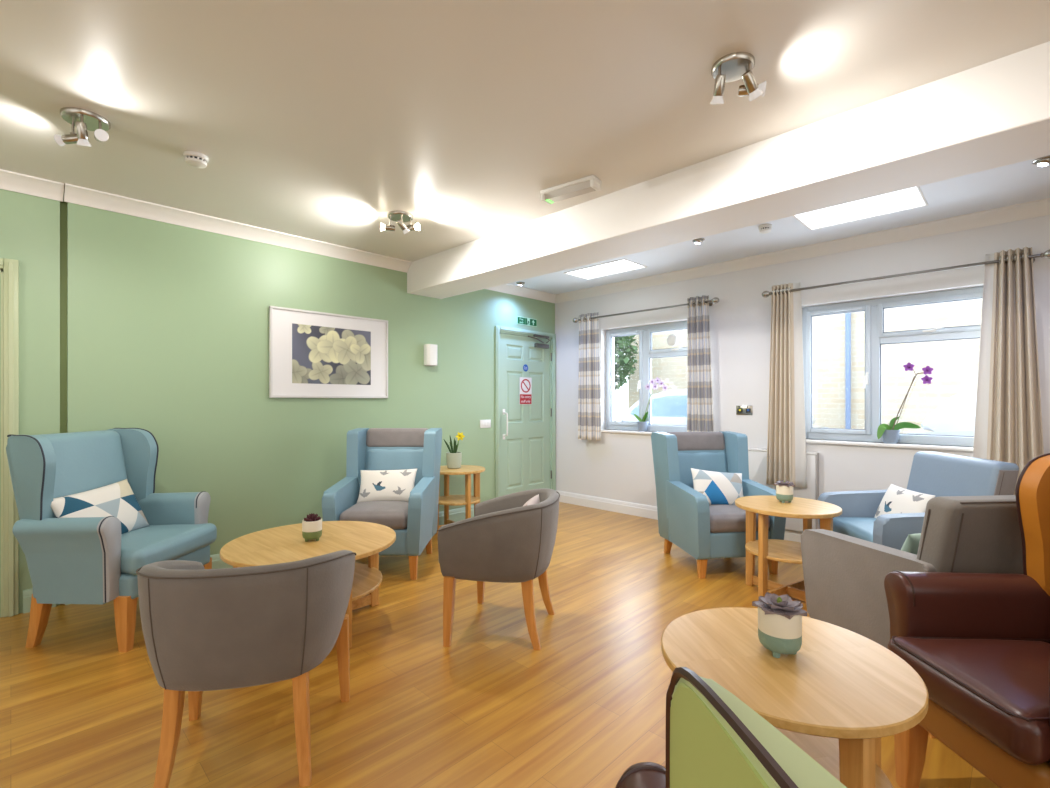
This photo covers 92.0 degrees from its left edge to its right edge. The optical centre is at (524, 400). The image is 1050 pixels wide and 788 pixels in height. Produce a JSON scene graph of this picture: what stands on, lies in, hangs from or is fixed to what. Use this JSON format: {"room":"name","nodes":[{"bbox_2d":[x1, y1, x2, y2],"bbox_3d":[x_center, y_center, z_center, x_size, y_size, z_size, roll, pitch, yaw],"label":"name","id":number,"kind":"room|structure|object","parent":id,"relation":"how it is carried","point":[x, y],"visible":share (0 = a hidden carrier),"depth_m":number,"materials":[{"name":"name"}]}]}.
{"room":"care facility","nodes":[
{"label":"care facility","id":0,"kind":"room"},
{"bbox_2d":[0,189,554,616],"bbox_3d":[-2.390,-0.040,3.565,0.140,2.540,7.920,0,0,45],"label":"wall","id":1,"kind":"structure","parent":0,"point":[168,324],"depth_m":3.66,"materials":[{"name":"green paint"}]},
{"bbox_2d":[0,258,18,616],"bbox_3d":[-3.325,0.209,2.584,0.130,2.042,1.054,0,0,45],"label":"door","id":2,"kind":"structure","parent":1,"relation":"in","point":[9,268],"depth_m":2.89,"materials":[{"name":"green"}]},
{"bbox_2d":[0,169,63,201],"bbox_3d":[-3.930,-1.248,1.854,0.090,0.085,3.322,0,0,45],"label":"trim","id":3,"kind":"structure","parent":1,"relation":"attached to","point":[9,180],"depth_m":2.94,"materials":[{"name":"white"}]},
{"bbox_2d":[23,588,55,613],"bbox_3d":[-2.861,1.165,2.990,0.020,0.130,0.140,0,0,45],"label":"baseboard","id":4,"kind":"structure","parent":1,"relation":"attached to","point":[27,594],"depth_m":2.95,"materials":[{"name":"green paint"}]},
{"bbox_2d":[60,194,66,432],"bbox_3d":[-2.857,-0.030,3.134,0.080,2.520,0.050,0,0,45],"label":"trim","id":5,"kind":"structure","parent":1,"relation":"attached to","point":[63,205],"depth_m":3.11,"materials":[{"name":"green paint"}]},
{"bbox_2d":[64,183,411,272],"bbox_3d":[-1.916,-1.248,3.882,0.090,0.085,2.386,0,0,45],"label":"trim","id":6,"kind":"structure","parent":1,"relation":"attached to","point":[74,194],"depth_m":3.61,"materials":[{"name":"white"}]},
{"bbox_2d":[65,505,473,604],"bbox_3d":[-1.566,1.165,4.287,0.020,0.130,3.445,0,0,45],"label":"baseboard","id":7,"kind":"structure","parent":1,"relation":"attached to","point":[458,514],"depth_m":5.04,"materials":[{"name":"green paint"}]},
{"bbox_2d":[269,306,387,397],"bbox_3d":[-1.602,-0.377,4.242,0.029,0.704,1.010,0,0,45],"label":"framed picture","id":8,"kind":"object","parent":1,"relation":"attached to","point":[313,354],"visible":1,"depth_m":4.19,"materials":[{"name":"white paper"}]},
{"bbox_2d":[292,323,370,384],"bbox_3d":[-1.601,-0.377,4.241,0.001,0.472,0.676,0,0,45],"label":"print","id":9,"kind":"object","parent":8,"relation":"attached to","point":[320,355],"depth_m":4.22},
{"bbox_2d":[424,344,436,365],"bbox_3d":[-0.909,-0.442,4.906,0.085,0.206,0.120,0,0,45],"label":"wall light","id":10,"kind":"object","parent":1,"relation":"attached to","point":[430,350],"visible":1,"depth_m":4.87,"materials":[{"name":"white plastic"}]},
{"bbox_2d":[480,420,490,427],"bbox_3d":[-0.425,0.245,5.449,0.012,0.088,0.150,0,0,45],"label":"light switch","id":11,"kind":"object","parent":1,"relation":"attached to","point":[483,423],"visible":1,"depth_m":5.44,"materials":[{"name":"white plastic"}]},
{"bbox_2d":[486,283,555,302],"bbox_3d":[-0.198,-1.248,5.625,0.090,0.085,1.708,0,0,45],"label":"trim","id":12,"kind":"structure","parent":1,"relation":"attached to","point":[507,288],"depth_m":5.82,"materials":[{"name":"white paint"}]},
{"bbox_2d":[495,326,555,497],"bbox_3d":[0.017,0.203,5.910,0.195,2.055,0.990,0,0,45],"label":"door","id":13,"kind":"structure","parent":1,"relation":"in","point":[525,434],"depth_m":5.89,"materials":[{"name":"green paint"}]},
{"bbox_2d":[520,377,531,403],"bbox_3d":[0.009,-0.117,5.911,0.004,0.315,0.200,0,0,45],"label":"no entry sign","id":14,"kind":"object","parent":13,"relation":"attached to","point":[525,382],"visible":1,"depth_m":5.91,"materials":[{"name":"white"}]},
{"bbox_2d":[517,316,536,326],"bbox_3d":[0.025,-0.925,5.909,0.006,0.090,0.330,0,0,45],"label":"exit sign","id":15,"kind":"object","parent":1,"relation":"attached to","point":[520,320],"visible":1,"depth_m":5.91,"materials":[{"name":"green plastic"}]},
{"bbox_2d":[0,502,999,787],"bbox_3d":[0.086,1.280,1.166,7.155,0.100,8.220,0,0,45],"label":"floor","id":16,"kind":"structure","parent":0,"point":[485,709],"depth_m":2.12,"materials":[{"name":"brown wood"}]},
{"bbox_2d":[6,428,216,652],"bbox_3d":[-2.223,0.698,2.805,0.703,1.065,0.788,0,0,2],"label":"armchair","id":17,"kind":"object","parent":16,"relation":"on","point":[82,560],"visible":0.93,"depth_m":2.50,"materials":[{"name":"blue fabric"}]},
{"bbox_2d":[51,479,149,533],"bbox_3d":[-2.288,0.614,2.748,0.172,0.310,0.510,0,0,-1],"label":"cushion","id":18,"kind":"object","parent":17,"relation":"on","point":[118,500],"visible":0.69,"depth_m":2.75,"materials":[{"name":"beige fabric"}]},
{"bbox_2d":[121,523,216,574],"bbox_3d":[-2.140,0.805,2.802,0.536,0.159,0.628,0,0,2],"label":"seat cushion","id":19,"kind":"object","parent":17,"relation":"on","point":[156,542],"depth_m":2.75,"materials":[{"name":"blue fabric"}]},
{"bbox_2d":[136,550,355,787],"bbox_3d":[-0.962,0.871,1.807,0.657,0.719,0.593,0,0,-12],"label":"tub chair","id":20,"kind":"object","parent":16,"relation":"on","point":[203,629],"visible":1,"depth_m":1.56,"materials":[{"name":"grey fabric"}]},
{"bbox_2d":[220,521,395,648],"bbox_3d":[-1.161,0.995,2.781,0.880,0.470,0.880,0,0,43],"label":"round table","id":21,"kind":"object","parent":16,"relation":"on","point":[281,544],"visible":0.59,"depth_m":2.74,"materials":[{"name":"brown wood"}]},
{"bbox_2d":[302,513,321,541],"bbox_3d":[-1.161,0.687,2.767,0.101,0.147,0.101,0,0,45],"label":"potted succulent","id":22,"kind":"object","parent":21,"relation":"on","point":[312,524],"visible":1,"depth_m":2.73,"materials":[{"name":"beige ceramic"}]},
{"bbox_2d":[302,518,321,531],"bbox_3d":[-1.161,0.676,2.767,0.101,0.056,0.101,0,0,45],"label":"pot","id":23,"kind":"object","parent":22,"relation":"on","point":[308,524],"depth_m":2.73,"materials":[{"name":"beige ceramic"}]},
{"bbox_2d":[352,562,381,600],"bbox_3d":[-1.161,1.004,2.781,0.730,0.018,0.730,0,0,43],"label":"shelf","id":24,"kind":"object","parent":21,"relation":"attached to","point":[367,578],"depth_m":2.83,"materials":[{"name":"brown wood"}]},
{"bbox_2d":[322,428,441,579],"bbox_3d":[-1.040,0.727,3.851,0.692,1.007,0.805,0,0,1],"label":"armchair","id":25,"kind":"object","parent":16,"relation":"on","point":[414,522],"visible":0.82,"depth_m":3.87,"materials":[{"name":"blue fabric"}]},
{"bbox_2d":[339,501,407,529],"bbox_3d":[-1.041,0.819,3.745,0.490,0.153,0.572,0,0,1],"label":"seat cushion","id":26,"kind":"object","parent":25,"relation":"on","point":[392,514],"depth_m":3.49,"materials":[{"name":"grey fabric"}]},
{"bbox_2d":[357,469,416,502],"bbox_3d":[-1.044,0.643,3.846,0.446,0.246,0.152,0,0,0],"label":"cushion","id":27,"kind":"object","parent":25,"relation":"on","point":[376,485],"visible":0.94,"depth_m":3.80,"materials":[{"name":"beige fabric"}]},
{"bbox_2d":[366,428,427,446],"bbox_3d":[-1.037,0.303,4.145,0.520,0.160,0.105,0,0,1],"label":"cushion","id":28,"kind":"object","parent":25,"relation":"on","point":[375,437],"depth_m":4.10,"materials":[{"name":"grey fabric"}]},
{"bbox_2d":[436,465,484,533],"bbox_3d":[-0.647,0.935,4.816,0.536,0.590,0.536,0,0,-35],"label":"round table","id":29,"kind":"object","parent":16,"relation":"on","point":[467,499],"visible":0.68,"depth_m":4.74,"materials":[{"name":"brown wood"}]},
{"bbox_2d":[444,432,464,468],"bbox_3d":[-0.670,0.468,4.825,0.168,0.344,0.148,0,0,45],"label":"daffodil","id":30,"kind":"object","parent":29,"relation":"on","point":[453,458],"visible":1,"depth_m":4.79,"materials":[{"name":"ceramic"}]},
{"bbox_2d":[446,452,461,468],"bbox_3d":[-0.677,0.565,4.832,0.148,0.150,0.148,0,0,45],"label":"pot","id":31,"kind":"object","parent":30,"relation":"on","point":[453,459],"depth_m":4.77,"materials":[{"name":"white ceramic"}]},
{"bbox_2d":[456,432,464,439],"bbox_3d":[-0.614,0.335,4.811,0.089,0.077,0.008,0,0,0],"label":"flower","id":32,"kind":"object","parent":30,"relation":"on","point":[460,435],"depth_m":4.81,"materials":[{"name":"yellow plant"}]},
{"bbox_2d":[438,495,479,505],"bbox_3d":[-0.647,0.939,4.816,0.444,0.018,0.444,0,0,-35],"label":"shelf","id":33,"kind":"object","parent":29,"relation":"attached to","point":[452,500],"depth_m":4.74,"materials":[{"name":"brown wood"}]},
{"bbox_2d":[437,488,559,649],"bbox_3d":[-0.111,0.871,2.774,0.593,0.719,0.657,0,0,13],"label":"tub chair","id":34,"kind":"object","parent":16,"relation":"on","point":[505,540],"visible":1,"depth_m":2.51,"materials":[{"name":"grey fabric"}]},
{"bbox_2d":[523,494,539,505],"bbox_3d":[0.014,0.640,2.777,0.111,0.210,0.321,0,0,12],"label":"cushion","id":35,"kind":"object","parent":34,"relation":"on","point":[535,499],"visible":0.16,"depth_m":2.78,"materials":[{"name":"beige fabric"}]},
{"bbox_2d":[651,431,785,578],"bbox_3d":[1.450,0.743,3.907,0.686,0.974,0.799,0,0,-9],"label":"armchair","id":36,"kind":"object","parent":16,"relation":"on","point":[686,518],"visible":0.85,"depth_m":3.86,"materials":[{"name":"blue fabric"}]},
{"bbox_2d":[667,432,724,450],"bbox_3d":[1.407,0.336,4.196,0.516,0.160,0.105,0,0,-9],"label":"cushion","id":37,"kind":"object","parent":36,"relation":"on","point":[686,441],"depth_m":4.16,"materials":[{"name":"grey fabric"}]},
{"bbox_2d":[691,468,743,504],"bbox_3d":[1.473,0.667,3.867,0.438,0.302,0.165,0,0,-2],"label":"cushion","id":38,"kind":"object","parent":36,"relation":"on","point":[718,487],"visible":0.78,"depth_m":3.82,"materials":[{"name":"beige fabric"}]},
{"bbox_2d":[709,504,769,532],"bbox_3d":[1.466,0.852,3.806,0.486,0.153,0.572,0,0,-9],"label":"seat cushion","id":39,"kind":"object","parent":36,"relation":"on","point":[723,518],"depth_m":3.53,"materials":[{"name":"grey fabric"}]},
{"bbox_2d":[615,667,846,787],"bbox_3d":[0.434,0.705,0.405,0.688,1.050,0.751,0,0,8],"label":"armchair","id":40,"kind":"object","parent":16,"relation":"on","point":[714,739],"visible":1,"depth_m":0.31,"materials":[{"name":"green fabric"}]},
{"bbox_2d":[735,495,841,601],"bbox_3d":[1.639,0.939,3.180,0.596,0.583,0.596,0,0,-32],"label":"round table","id":41,"kind":"object","parent":16,"relation":"on","point":[786,551],"visible":0.81,"depth_m":3.12,"materials":[{"name":"brown wood"}]},
{"bbox_2d":[745,539,801,563],"bbox_3d":[1.639,0.939,3.180,0.472,0.018,0.472,0,0,-32],"label":"shelf","id":42,"kind":"object","parent":41,"relation":"attached to","point":[786,551],"depth_m":3.15,"materials":[{"name":"brown wood"}]},
{"bbox_2d":[774,480,794,502],"bbox_3d":[1.663,0.578,3.241,0.119,0.139,0.122,0,0,45],"label":"potted succulent","id":43,"kind":"object","parent":41,"relation":"on","point":[784,489],"visible":1,"depth_m":3.21,"materials":[{"name":"beige ceramic"}]},
{"bbox_2d":[776,485,792,494],"bbox_3d":[1.660,0.565,3.243,0.099,0.055,0.099,0,0,45],"label":"pot","id":44,"kind":"object","parent":43,"relation":"on","point":[780,489],"depth_m":3.20,"materials":[{"name":"beige ceramic"}]},
{"bbox_2d":[661,607,928,787],"bbox_3d":[0.673,0.948,1.333,0.608,0.565,0.608,0,0,-8],"label":"round table","id":45,"kind":"object","parent":16,"relation":"on","point":[843,691],"visible":0.59,"depth_m":1.24,"materials":[{"name":"brown wood"}]},
{"bbox_2d":[752,592,806,657],"bbox_3d":[0.677,0.592,1.341,0.126,0.147,0.130,0,0,45],"label":"potted succulent","id":46,"kind":"object","parent":45,"relation":"on","point":[779,617],"visible":1,"depth_m":1.31,"materials":[{"name":"beige ceramic"}]},
{"bbox_2d":[758,607,801,638],"bbox_3d":[0.674,0.578,1.343,0.105,0.058,0.105,0,0,45],"label":"pot","id":47,"kind":"object","parent":46,"relation":"on","point":[773,623],"depth_m":1.30,"materials":[{"name":"beige ceramic"}]},
{"bbox_2d":[775,727,892,787],"bbox_3d":[0.673,0.959,1.333,0.500,0.018,0.500,0,0,-8],"label":"shelf","id":48,"kind":"object","parent":45,"relation":"attached to","point":[824,750],"depth_m":1.37,"materials":[{"name":"brown wood"}]},
{"bbox_2d":[801,495,1022,737],"bbox_3d":[1.780,0.787,2.157,0.768,0.885,0.784,0,0,-5],"label":"armchair","id":49,"kind":"object","parent":16,"relation":"on","point":[844,575],"visible":0.34,"depth_m":1.97,"materials":[{"name":"grey fabric"}]},
{"bbox_2d":[901,533,920,554],"bbox_3d":[1.779,0.668,2.171,0.404,0.234,0.161,0,0,-3],"label":"cushion","id":50,"kind":"object","parent":49,"relation":"on","point":[911,544],"visible":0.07,"depth_m":2.10,"materials":[{"name":"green fabric"}]},
{"bbox_2d":[818,451,1018,549],"bbox_3d":[2.319,0.780,3.048,0.731,0.900,0.768,0,0,7],"label":"armchair","id":51,"kind":"object","parent":16,"relation":"on","point":[938,474],"visible":0.31,"depth_m":2.96,"materials":[{"name":"blue fabric"}]},
{"bbox_2d":[833,517,875,541],"bbox_3d":[2.251,0.819,3.056,0.572,0.153,0.570,0,0,7],"label":"seat cushion","id":52,"kind":"object","parent":51,"relation":"on","point":[857,527],"depth_m":3.11,"materials":[{"name":"blue fabric"}]},
{"bbox_2d":[874,484,934,517],"bbox_3d":[2.306,0.662,3.100,0.151,0.246,0.421,0,0,7],"label":"cushion","id":53,"kind":"object","parent":51,"relation":"on","point":[896,499],"visible":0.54,"depth_m":3.06,"materials":[{"name":"beige fabric"}]},
{"bbox_2d":[884,453,1049,787],"bbox_3d":[1.521,0.698,1.414,0.758,1.065,0.632,0,0,-2],"label":"armchair","id":54,"kind":"object","parent":16,"relation":"on","point":[978,643],"visible":0.82,"depth_m":1.55,"materials":[{"name":"brown leather"}]},
{"bbox_2d":[888,636,1049,765],"bbox_3d":[1.411,0.805,1.409,0.536,0.159,0.456,0,0,-2],"label":"seat cushion","id":55,"kind":"object","parent":54,"relation":"on","point":[993,689],"depth_m":1.35,"materials":[{"name":"brown leather"}]},
{"bbox_2d":[0,0,1049,293],"bbox_3d":[0.058,-1.350,1.081,7.035,0.120,8.020,0,0,45],"label":"ceiling","id":56,"kind":"structure","parent":0,"point":[320,120],"depth_m":2.16,"materials":[{"name":"white paint"}]},
{"bbox_2d":[54,107,110,146],"bbox_3d":[-2.007,-1.212,2.305,0.237,0.155,0.191,0,0,45],"label":"ceiling spotlight","id":57,"kind":"object","parent":56,"relation":"attached to","point":[84,120],"visible":1,"depth_m":2.27,"materials":[{"name":"silver metal"}]},
{"bbox_2d":[183,151,207,167],"bbox_3d":[-1.733,-1.264,2.669,0.112,0.053,0.112,0,0,45],"label":"smoke detector","id":58,"kind":"object","parent":56,"relation":"attached to","point":[192,158],"visible":1,"depth_m":2.64,"materials":[{"name":"white plastic"}]},
{"bbox_2d":[380,211,419,234],"bbox_3d":[-0.866,-1.214,3.515,0.221,0.152,0.219,0,0,45],"label":"ceiling spotlight","id":59,"kind":"object","parent":56,"relation":"attached to","point":[399,217],"visible":1,"depth_m":3.50,"materials":[{"name":"silver metal"}]},
{"bbox_2d":[540,175,600,204],"bbox_3d":[0.271,-1.259,3.038,0.370,0.062,0.104,0,0,37],"label":"emergency light","id":60,"kind":"object","parent":56,"relation":"attached to","point":[591,183],"visible":1,"depth_m":3.00,"materials":[{"name":"white plastic"}]},
{"bbox_2d":[544,180,595,201],"bbox_3d":[0.271,-1.250,3.038,0.330,0.036,0.084,0,0,37],"label":"diffuser","id":61,"kind":"object","parent":60,"relation":"attached to","point":[574,188],"depth_m":3.01,"materials":[{"name":"grey plastic"}]},
{"bbox_2d":[564,259,645,279],"bbox_3d":[0.782,-1.297,4.987,0.720,0.024,0.390,0,0,45],"label":"skylight","id":62,"kind":"object","parent":56,"relation":"attached to","point":[623,265],"visible":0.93,"depth_m":5.00,"materials":[{"name":"white glass"}]},
{"bbox_2d":[692,238,704,243],"bbox_3d":[1.386,-1.277,4.054,0.096,0.042,0.096,0,0,45],"label":"recessed light","id":63,"kind":"object","parent":56,"relation":"in","point":[699,240],"visible":0.95,"depth_m":4.03,"materials":[{"name":"silver metal"}]},
{"bbox_2d":[407,41,1049,298],"bbox_3d":[1.474,-1.161,2.495,6.905,0.297,0.396,0,0,45],"label":"beam","id":64,"kind":"structure","parent":56,"relation":"attached to","point":[996,113],"depth_m":2.46,"materials":[{"name":"white paint"}]},
{"bbox_2d":[710,52,765,104],"bbox_3d":[0.815,-1.212,1.941,0.193,0.155,0.156,0,0,30],"label":"ceiling spotlight","id":65,"kind":"object","parent":56,"relation":"attached to","point":[735,66],"visible":1,"depth_m":1.92,"materials":[{"name":"silver metal"}]},
{"bbox_2d":[758,224,771,233],"bbox_3d":[1.769,-1.264,3.733,0.090,0.053,0.090,0,0,45],"label":"smoke detector","id":66,"kind":"object","parent":56,"relation":"attached to","point":[764,228],"visible":1,"depth_m":3.70,"materials":[{"name":"white plastic"}]},
{"bbox_2d":[793,186,927,229],"bbox_3d":[2.249,-1.297,3.422,0.697,0.024,0.432,0,0,45],"label":"skylight","id":67,"kind":"object","parent":56,"relation":"attached to","point":[911,198],"visible":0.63,"depth_m":3.43,"materials":[{"name":"white"}]},
{"bbox_2d":[1032,155,1049,165],"bbox_3d":[2.774,-1.277,2.706,0.096,0.042,0.096,0,0,45],"label":"recessed light","id":68,"kind":"object","parent":56,"relation":"in","point":[1043,161],"visible":0.99,"depth_m":2.69,"materials":[{"name":"silver metal"}]},
{"bbox_2d":[555,215,1049,506],"bbox_3d":[2.895,-0.040,3.957,7.035,2.540,0.260,0,0,45],"label":"wall","id":69,"kind":"structure","parent":0,"point":[617,466],"depth_m":4.55,"materials":[{"name":"white paint"}]},
{"bbox_2d":[601,321,686,434],"bbox_3d":[1.361,-0.231,5.371,1.305,1.168,0.180,0,0,45],"label":"window","id":70,"kind":"structure","parent":69,"relation":"in","point":[646,353],"depth_m":5.48,"materials":[{"name":"white plastic"}]},
{"bbox_2d":[611,331,636,334],"bbox_3d":[1.101,-0.755,5.640,0.332,0.020,0.017,0,0,45],"label":"vent","id":71,"kind":"object","parent":70,"relation":"attached to","point":[612,332],"depth_m":5.64,"materials":[{"name":"white plastic"}]},
{"bbox_2d":[634,377,667,431],"bbox_3d":[1.334,0.037,5.355,0.411,0.577,0.120,0,0,45],"label":"potted orchid","id":72,"kind":"object","parent":70,"relation":"on","point":[642,423],"visible":1,"depth_m":5.38,"materials":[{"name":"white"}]},
{"bbox_2d":[667,334,677,345],"bbox_3d":[1.519,-0.630,5.243,0.124,0.124,0.024,0,0,45],"label":"round vent","id":73,"kind":"object","parent":70,"relation":"attached to","point":[672,339],"depth_m":5.23,"materials":[{"name":"white plastic"}]},
{"bbox_2d":[573,297,718,322],"bbox_3d":[1.209,-0.938,5.342,1.740,0.060,0.134,0,0,45],"label":"pole","id":74,"kind":"object","parent":69,"relation":"attached to","point":[715,300],"visible":0.88,"depth_m":5.19,"materials":[{"name":"silver metal"}]},
{"bbox_2d":[578,312,600,440],"bbox_3d":[0.729,-0.276,5.763,0.319,1.439,0.081,0,0,45],"label":"curtain","id":75,"kind":"object","parent":74,"relation":"hanging from","point":[589,403],"visible":1,"depth_m":5.74,"materials":[{"name":"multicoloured fabric"}]},
{"bbox_2d":[687,295,713,431],"bbox_3d":[1.669,-0.277,4.833,0.265,1.442,0.092,0,0,45],"label":"curtain","id":76,"kind":"object","parent":74,"relation":"hanging from","point":[699,377],"visible":0.89,"depth_m":4.83,"materials":[{"name":"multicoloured fabric"}]},
{"bbox_2d":[556,490,802,541],"bbox_3d":[2.796,1.165,3.857,6.835,0.130,0.020,0,0,45],"label":"baseboard","id":77,"kind":"structure","parent":69,"relation":"attached to","point":[635,509],"depth_m":5.59,"materials":[{"name":"white"}]},
{"bbox_2d":[736,406,752,414],"bbox_3d":[2.007,0.085,4.641,0.146,0.086,0.012,0,0,45],"label":"power socket","id":78,"kind":"object","parent":69,"relation":"attached to","point":[740,410],"visible":1,"depth_m":4.64,"materials":[{"name":"silver metal"}]},
{"bbox_2d":[748,448,818,531],"bbox_3d":[2.061,0.826,4.553,1.022,0.804,0.060,0,0,45],"label":"radiator","id":79,"kind":"object","parent":69,"relation":"attached to","point":[757,458],"visible":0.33,"depth_m":4.28,"materials":[{"name":"white metal"}]},
{"bbox_2d":[748,448,817,454],"bbox_3d":[2.059,0.434,4.552,1.020,0.021,0.056,0,0,45],"label":"grille","id":80,"kind":"object","parent":79,"relation":"attached to","point":[750,450],"depth_m":4.49,"materials":[{"name":"white metal"}]},
{"bbox_2d":[555,198,1049,302],"bbox_3d":[2.772,-1.248,3.833,6.835,0.085,0.090,0,0,45],"label":"trim","id":81,"kind":"structure","parent":69,"relation":"attached to","point":[1037,208],"depth_m":4.07,"materials":[{"name":"white"}]},
{"bbox_2d":[802,286,982,451],"bbox_3d":[2.857,-0.229,3.896,1.382,1.163,0.180,0,0,45],"label":"window","id":82,"kind":"structure","parent":69,"relation":"in","point":[875,336],"depth_m":4.01,"materials":[{"name":"white plastic"}]},
{"bbox_2d":[813,306,861,313],"bbox_3d":[2.575,-0.750,4.186,0.346,0.020,0.017,0,0,45],"label":"vent","id":83,"kind":"object","parent":82,"relation":"attached to","point":[836,309],"depth_m":4.19,"materials":[{"name":"white plastic"}]},
{"bbox_2d":[877,362,932,443],"bbox_3d":[2.869,0.017,3.824,0.336,0.617,0.145,0,0,45],"label":"potted orchid","id":84,"kind":"object","parent":82,"relation":"on","point":[890,433],"visible":1,"depth_m":3.85,"materials":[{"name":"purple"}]},
{"bbox_2d":[762,249,1049,297],"bbox_3d":[2.736,-0.930,3.835,1.790,0.060,0.134,0,0,45],"label":"pole","id":85,"kind":"object","parent":69,"relation":"attached to","point":[1046,254],"visible":0.77,"depth_m":3.69,"materials":[{"name":"silver metal"}]},
{"bbox_2d":[766,282,806,487],"bbox_3d":[2.214,-0.132,4.300,0.318,1.721,0.077,0,0,45],"label":"curtain","id":86,"kind":"object","parent":85,"relation":"hanging from","point":[786,441],"visible":0.97,"depth_m":4.29,"materials":[{"name":"beige fabric"}]},
{"bbox_2d":[973,247,1043,494],"bbox_3d":[3.180,-0.132,3.345,0.102,1.721,0.373,0,0,-44],"label":"curtain","id":87,"kind":"object","parent":85,"relation":"hanging from","point":[1008,413],"visible":0.75,"depth_m":3.34,"materials":[{"name":"beige fabric"}]},
{"label":"outside","id":88,"kind":"structure","parent":0,"visible":0},
{"bbox_3d":[10.890,1.300,11.044,28.000,0.100,20.980,0,0,45],"label":"ground","id":89,"kind":"structure","parent":88,"visible":0},
{"bbox_2d":[614,335,638,392],"bbox_3d":[1.684,-0.545,12.165,2.102,3.600,2.050,0,0,45],"label":"tree","id":90,"kind":"object","parent":89,"relation":"on","point":[622,345],"visible":0.18,"depth_m":11.76,"materials":[{"name":"green plant"}]},
{"bbox_2d":[621,389,827,427],"bbox_3d":[2.631,0.530,7.939,3.898,1.440,1.740,0,0,45],"label":"car","id":91,"kind":"object","parent":89,"relation":"on","point":[669,407],"visible":0.09,"depth_m":7.52,"materials":[{"name":"grey paint"}]},
{"bbox_2d":[628,299,981,433],"bbox_3d":[8.806,-1.560,7.292,17.300,5.620,0.850,0,0,45],"label":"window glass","id":92,"kind":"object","parent":89,"relation":"on","point":[838,339],"visible":0.26,"depth_m":9.24,"materials":[{"name":"beige"}]},
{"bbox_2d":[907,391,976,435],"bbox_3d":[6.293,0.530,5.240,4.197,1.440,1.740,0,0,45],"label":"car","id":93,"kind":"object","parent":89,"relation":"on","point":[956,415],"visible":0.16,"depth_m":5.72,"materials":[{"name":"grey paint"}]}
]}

